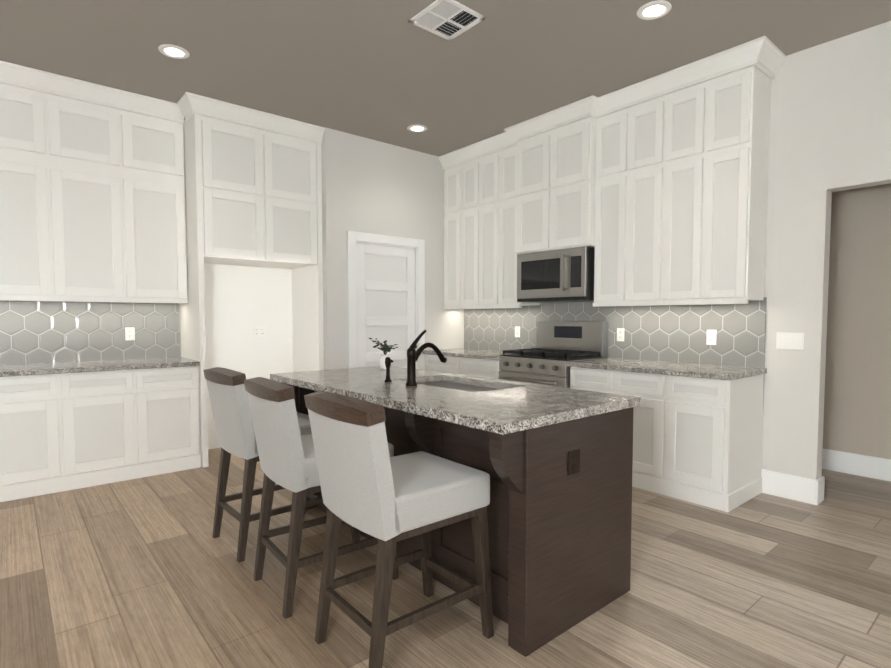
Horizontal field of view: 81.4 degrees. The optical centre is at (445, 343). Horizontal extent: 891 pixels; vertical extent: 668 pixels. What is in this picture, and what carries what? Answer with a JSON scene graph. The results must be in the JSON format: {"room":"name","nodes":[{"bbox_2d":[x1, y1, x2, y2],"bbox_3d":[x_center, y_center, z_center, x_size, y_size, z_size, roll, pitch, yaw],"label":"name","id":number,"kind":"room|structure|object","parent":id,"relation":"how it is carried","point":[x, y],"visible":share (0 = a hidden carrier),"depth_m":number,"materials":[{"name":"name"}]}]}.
{"room":"kitchen","nodes":[
{"label":"kitchen","id":0,"kind":"room"},
{"bbox_2d":[179,303,180,356],"bbox_3d":[-3.996,-0.439,3.522,6.460,3.050,0.120,-2,4,-40],"label":"wall","id":1,"kind":"structure","parent":0,"point":[180,335],"depth_m":4.78,"materials":[{"name":"white paint"}]},
{"bbox_2d":[0,76,67,299],"bbox_3d":[-3.237,-1.113,3.834,0.628,1.535,0.326,-2,4,-40],"label":"upper cabinet","id":2,"kind":"object","parent":1,"relation":"attached to","point":[33,226],"depth_m":3.80,"materials":[{"name":"white paint"}]},
{"bbox_2d":[60,88,139,299],"bbox_3d":[-2.879,-1.128,4.138,0.627,1.535,0.326,-2,4,-40],"label":"upper cabinet","id":3,"kind":"object","parent":1,"relation":"attached to","point":[93,258],"depth_m":4.08,"materials":[{"name":"white paint"}]},
{"bbox_2d":[125,327,134,340],"bbox_3d":[-2.741,-0.082,4.503,0.072,0.115,0.008,-2,4,-40],"label":"outlet","id":4,"kind":"object","parent":1,"relation":"attached to","point":[129,333],"visible":1,"depth_m":4.50,"materials":[{"name":"white plastic"}]},
{"bbox_2d":[132,104,187,303],"bbox_3d":[-2.551,-1.142,4.415,0.548,1.535,0.326,-2,4,-40],"label":"upper cabinet","id":5,"kind":"object","parent":1,"relation":"attached to","point":[160,172],"depth_m":4.35,"materials":[{"name":"white paint"}]},
{"bbox_2d":[321,127,463,369],"bbox_3d":[-0.680,-0.552,5.794,1.780,3.050,0.700,-2,4,-40],"label":"wall","id":6,"kind":"structure","parent":0,"point":[374,186],"depth_m":5.27,"materials":[{"name":"white paint"}]},
{"bbox_2d":[347,231,424,369],"bbox_3d":[-0.623,-0.064,5.452,0.951,2.110,0.171,-2,4,-40],"label":"door","id":7,"kind":"structure","parent":6,"relation":"attached to","point":[382,288],"depth_m":5.40,"materials":[{"name":"white wood"}]},
{"bbox_2d":[0,448,890,667],"bbox_3d":[-0.392,1.217,1.532,9.280,0.060,7.940,-2,4,-40],"label":"floor","id":8,"kind":"structure","parent":0,"point":[148,572],"depth_m":2.38,"materials":[{"name":"brown wood"}]},
{"bbox_2d":[0,376,63,501],"bbox_3d":[-3.146,0.642,3.815,0.469,0.862,0.606,-2,4,-40],"label":"base cabinet","id":9,"kind":"object","parent":8,"relation":"on","point":[31,407],"depth_m":3.63,"materials":[{"name":"white paint"}]},
{"bbox_2d":[60,368,139,490],"bbox_3d":[-2.788,0.627,4.118,0.469,0.862,0.606,-2,4,-40],"label":"base cabinet","id":10,"kind":"object","parent":8,"relation":"on","point":[102,421],"depth_m":3.90,"materials":[{"name":"white paint"}]},
{"bbox_2d":[0,356,199,375],"bbox_3d":[-3.322,0.201,3.621,2.836,0.038,0.640,-2,4,-40],"label":"countertop","id":11,"kind":"structure","parent":10,"relation":"on","point":[61,366],"depth_m":3.97,"materials":[{"name":"grey stone"}]},
{"bbox_2d":[136,368,200,477],"bbox_3d":[-2.461,0.613,4.395,0.549,0.862,0.606,-2,4,-40],"label":"base cabinet","id":12,"kind":"object","parent":8,"relation":"on","point":[167,399],"depth_m":4.19,"materials":[{"name":"white paint"}]},
{"bbox_2d":[177,92,324,467],"bbox_3d":[-1.818,-0.502,4.827,1.202,3.046,0.696,-2,4,-40],"label":"tall cabinet","id":13,"kind":"object","parent":8,"relation":"on","point":[253,193],"visible":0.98,"depth_m":4.73,"materials":[{"name":"white paint"}]},
{"bbox_2d":[253,326,264,336],"bbox_3d":[-1.877,-0.118,5.231,0.120,0.115,0.008,-2,4,-40],"label":"outlet","id":14,"kind":"object","parent":13,"relation":"attached to","point":[259,331],"visible":1,"depth_m":5.23,"materials":[{"name":"white plastic"}]},
{"bbox_2d":[203,367,327,561],"bbox_3d":[-1.006,0.620,2.972,0.611,0.988,0.464,-2,4,-40],"label":"stool","id":15,"kind":"object","parent":8,"relation":"on","point":[231,411],"visible":0.6,"depth_m":2.71,"materials":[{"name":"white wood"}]},
{"bbox_2d":[244,377,398,618],"bbox_3d":[-0.594,0.645,2.468,0.608,0.988,0.459,-2,4,-37],"label":"stool","id":16,"kind":"object","parent":8,"relation":"on","point":[286,453],"visible":0.73,"depth_m":2.21,"materials":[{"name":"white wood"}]},
{"bbox_2d":[304,391,493,667],"bbox_3d":[-0.177,0.668,2.003,0.611,0.988,0.464,-2,4,-40],"label":"stool","id":17,"kind":"object","parent":8,"relation":"on","point":[369,485],"visible":1,"depth_m":1.84,"materials":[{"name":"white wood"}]},
{"bbox_2d":[280,378,635,656],"bbox_3d":[-0.115,0.689,2.866,0.870,0.862,2.004,-2,4,-40],"label":"kitchen island","id":18,"kind":"object","parent":8,"relation":"on","point":[560,549],"depth_m":2.15,"materials":[{"name":"wood"}]},
{"bbox_2d":[270,366,640,433],"bbox_3d":[-0.121,0.240,2.839,0.905,0.038,2.044,-2,4,-40],"label":"island countertop","id":19,"kind":"structure","parent":18,"relation":"on","point":[517,408],"depth_m":2.34,"materials":[{"name":"grey stone"}]},
{"bbox_2d":[369,338,397,368],"bbox_3d":[-0.421,0.069,3.660,0.220,0.219,0.199,-2,4,-40],"label":"potted plant","id":20,"kind":"object","parent":19,"relation":"on","point":[385,348],"visible":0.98,"depth_m":3.63,"materials":[{"name":"white ceramic"}]},
{"bbox_2d":[384,357,392,381],"bbox_3d":[-0.319,0.146,2.919,0.056,0.140,0.044,-2,4,-40],"label":"sprayer","id":21,"kind":"object","parent":19,"relation":"on","point":[388,361],"visible":1,"depth_m":2.90,"materials":[{"name":"brown metal"}]},
{"bbox_2d":[405,330,446,385],"bbox_3d":[-0.102,0.073,2.810,0.270,0.296,0.064,-2,4,-40],"label":"faucet","id":22,"kind":"object","parent":19,"relation":"on","point":[413,354],"visible":1,"depth_m":2.74,"materials":[{"name":"brown metal"}]},
{"bbox_2d":[568,449,579,475],"bbox_3d":[0.514,0.474,2.067,0.075,0.095,0.008,-2,4,-40],"label":"outlet","id":23,"kind":"object","parent":18,"relation":"attached to","point":[573,461],"visible":1,"depth_m":2.06,"materials":[{"name":"brown plastic"}]},
{"bbox_2d":[499,321,607,387],"bbox_3d":[0.954,0.415,4.725,0.681,1.225,0.753,-2,4,-40],"label":"range","id":24,"kind":"object","parent":8,"relation":"on","point":[560,344],"visible":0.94,"depth_m":4.64,"materials":[{"name":"silver metal"}]},
{"bbox_2d":[422,36,785,511],"bbox_3d":[1.033,-0.493,4.650,0.641,3.046,3.255,-2,4,-40],"label":"kitchen cabinets","id":25,"kind":"object","parent":8,"relation":"on","point":[653,191],"visible":0.81,"depth_m":3.95,"materials":[{"name":"white paint"}]},
{"bbox_2d":[515,326,519,336],"bbox_3d":[0.758,-0.120,5.467,0.008,0.115,0.072,-2,4,-40],"label":"outlet","id":26,"kind":"object","parent":25,"relation":"attached to","point":[517,331],"visible":1,"depth_m":5.46,"materials":[{"name":"white plastic"}]},
{"bbox_2d":[517,246,594,302],"bbox_3d":[1.053,-0.610,4.758,0.430,0.450,0.769,-2,4,-40],"label":"microwave","id":27,"kind":"object","parent":25,"relation":"attached to","point":[563,275],"visible":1,"depth_m":4.59,"materials":[{"name":"silver metal"}]},
{"bbox_2d":[617,328,624,340],"bbox_3d":[1.537,-0.074,4.550,0.008,0.115,0.072,-2,4,-40],"label":"outlet","id":28,"kind":"object","parent":25,"relation":"attached to","point":[620,334],"visible":1,"depth_m":4.55,"materials":[{"name":"white plastic"}]},
{"bbox_2d":[706,330,716,344],"bbox_3d":[2.034,-0.045,3.965,0.008,0.115,0.072,-2,4,-40],"label":"outlet","id":29,"kind":"object","parent":25,"relation":"attached to","point":[711,338],"visible":1,"depth_m":3.96,"materials":[{"name":"white plastic"}]},
{"bbox_2d":[0,0,890,156],"bbox_3d":[-0.392,-1.889,1.377,9.280,0.060,7.940,-2,4,-40],"label":"ceiling","id":30,"kind":"structure","parent":0,"point":[385,71],"depth_m":3.46,"materials":[{"name":"beige paint"}]},
{"bbox_2d":[158,44,189,58],"bbox_3d":[-1.822,-1.957,3.481,0.190,0.010,0.190,-2,4,-40],"label":"recessed light","id":31,"kind":"object","parent":30,"relation":"in","point":[174,51],"visible":0.98,"depth_m":3.48,"materials":[{"name":"white"}]},
{"bbox_2d":[407,124,426,131],"bbox_3d":[-0.266,-2.027,4.891,0.190,0.010,0.190,-2,4,-40],"label":"recessed light","id":32,"kind":"object","parent":30,"relation":"in","point":[417,128],"visible":1,"depth_m":4.88,"materials":[{"name":"white"}]},
{"bbox_2d":[409,0,485,40],"bbox_3d":[0.009,-1.937,3.100,0.330,0.015,0.330,-2,4,-40],"label":"ceiling vent","id":33,"kind":"object","parent":30,"relation":"in","point":[449,20],"visible":1,"depth_m":3.09,"materials":[{"name":"white metal"}]},
{"bbox_2d":[637,0,671,19],"bbox_3d":[1.211,-1.933,3.012,0.190,0.010,0.190,-2,4,-40],"label":"recessed light","id":34,"kind":"object","parent":30,"relation":"in","point":[653,10],"visible":0.98,"depth_m":3.00,"materials":[{"name":"white"}]},
{"bbox_2d":[550,21,890,479],"bbox_3d":[2.534,-0.437,3.475,0.120,3.050,7.240,-2,4,-40],"label":"wall","id":35,"kind":"structure","parent":0,"point":[830,120],"depth_m":3.49,"materials":[{"name":"white paint"}]},
{"bbox_2d":[776,332,803,349],"bbox_3d":[2.377,-0.016,3.579,0.010,0.115,0.165,-2,4,-40],"label":"light switch","id":36,"kind":"object","parent":35,"relation":"attached to","point":[784,340],"visible":1,"depth_m":3.58,"materials":[{"name":"white plastic"}]},
{"bbox_2d":[761,469,820,504],"bbox_3d":[2.391,0.999,3.610,0.016,0.170,0.343,-2,4,-40],"label":"baseboard","id":37,"kind":"structure","parent":35,"relation":"attached to","point":[797,488],"depth_m":3.59,"materials":[{"name":"white wood"}]},
{"bbox_2d":[820,476,824,502],"bbox_3d":[2.233,0.980,3.991,0.036,0.170,1.131,-2,4,-40],"label":"baseboard","id":38,"kind":"structure","parent":35,"relation":"attached to","point":[822,478],"depth_m":3.54,"materials":[{"name":"white wood"}]},
{"bbox_2d":[823,183,890,458],"bbox_3d":[4.104,-0.425,3.233,0.120,3.050,4.840,-2,4,-40],"label":"wall","id":39,"kind":"structure","parent":0,"point":[857,407],"depth_m":4.10,"materials":[{"name":"beige paint"}]},
{"bbox_2d":[822,449,890,480],"bbox_3d":[4.052,1.016,3.260,0.016,0.170,4.600,-2,4,-40],"label":"baseboard","id":40,"kind":"structure","parent":39,"relation":"attached to","point":[833,460],"depth_m":4.14,"materials":[{"name":"white"}]}
]}

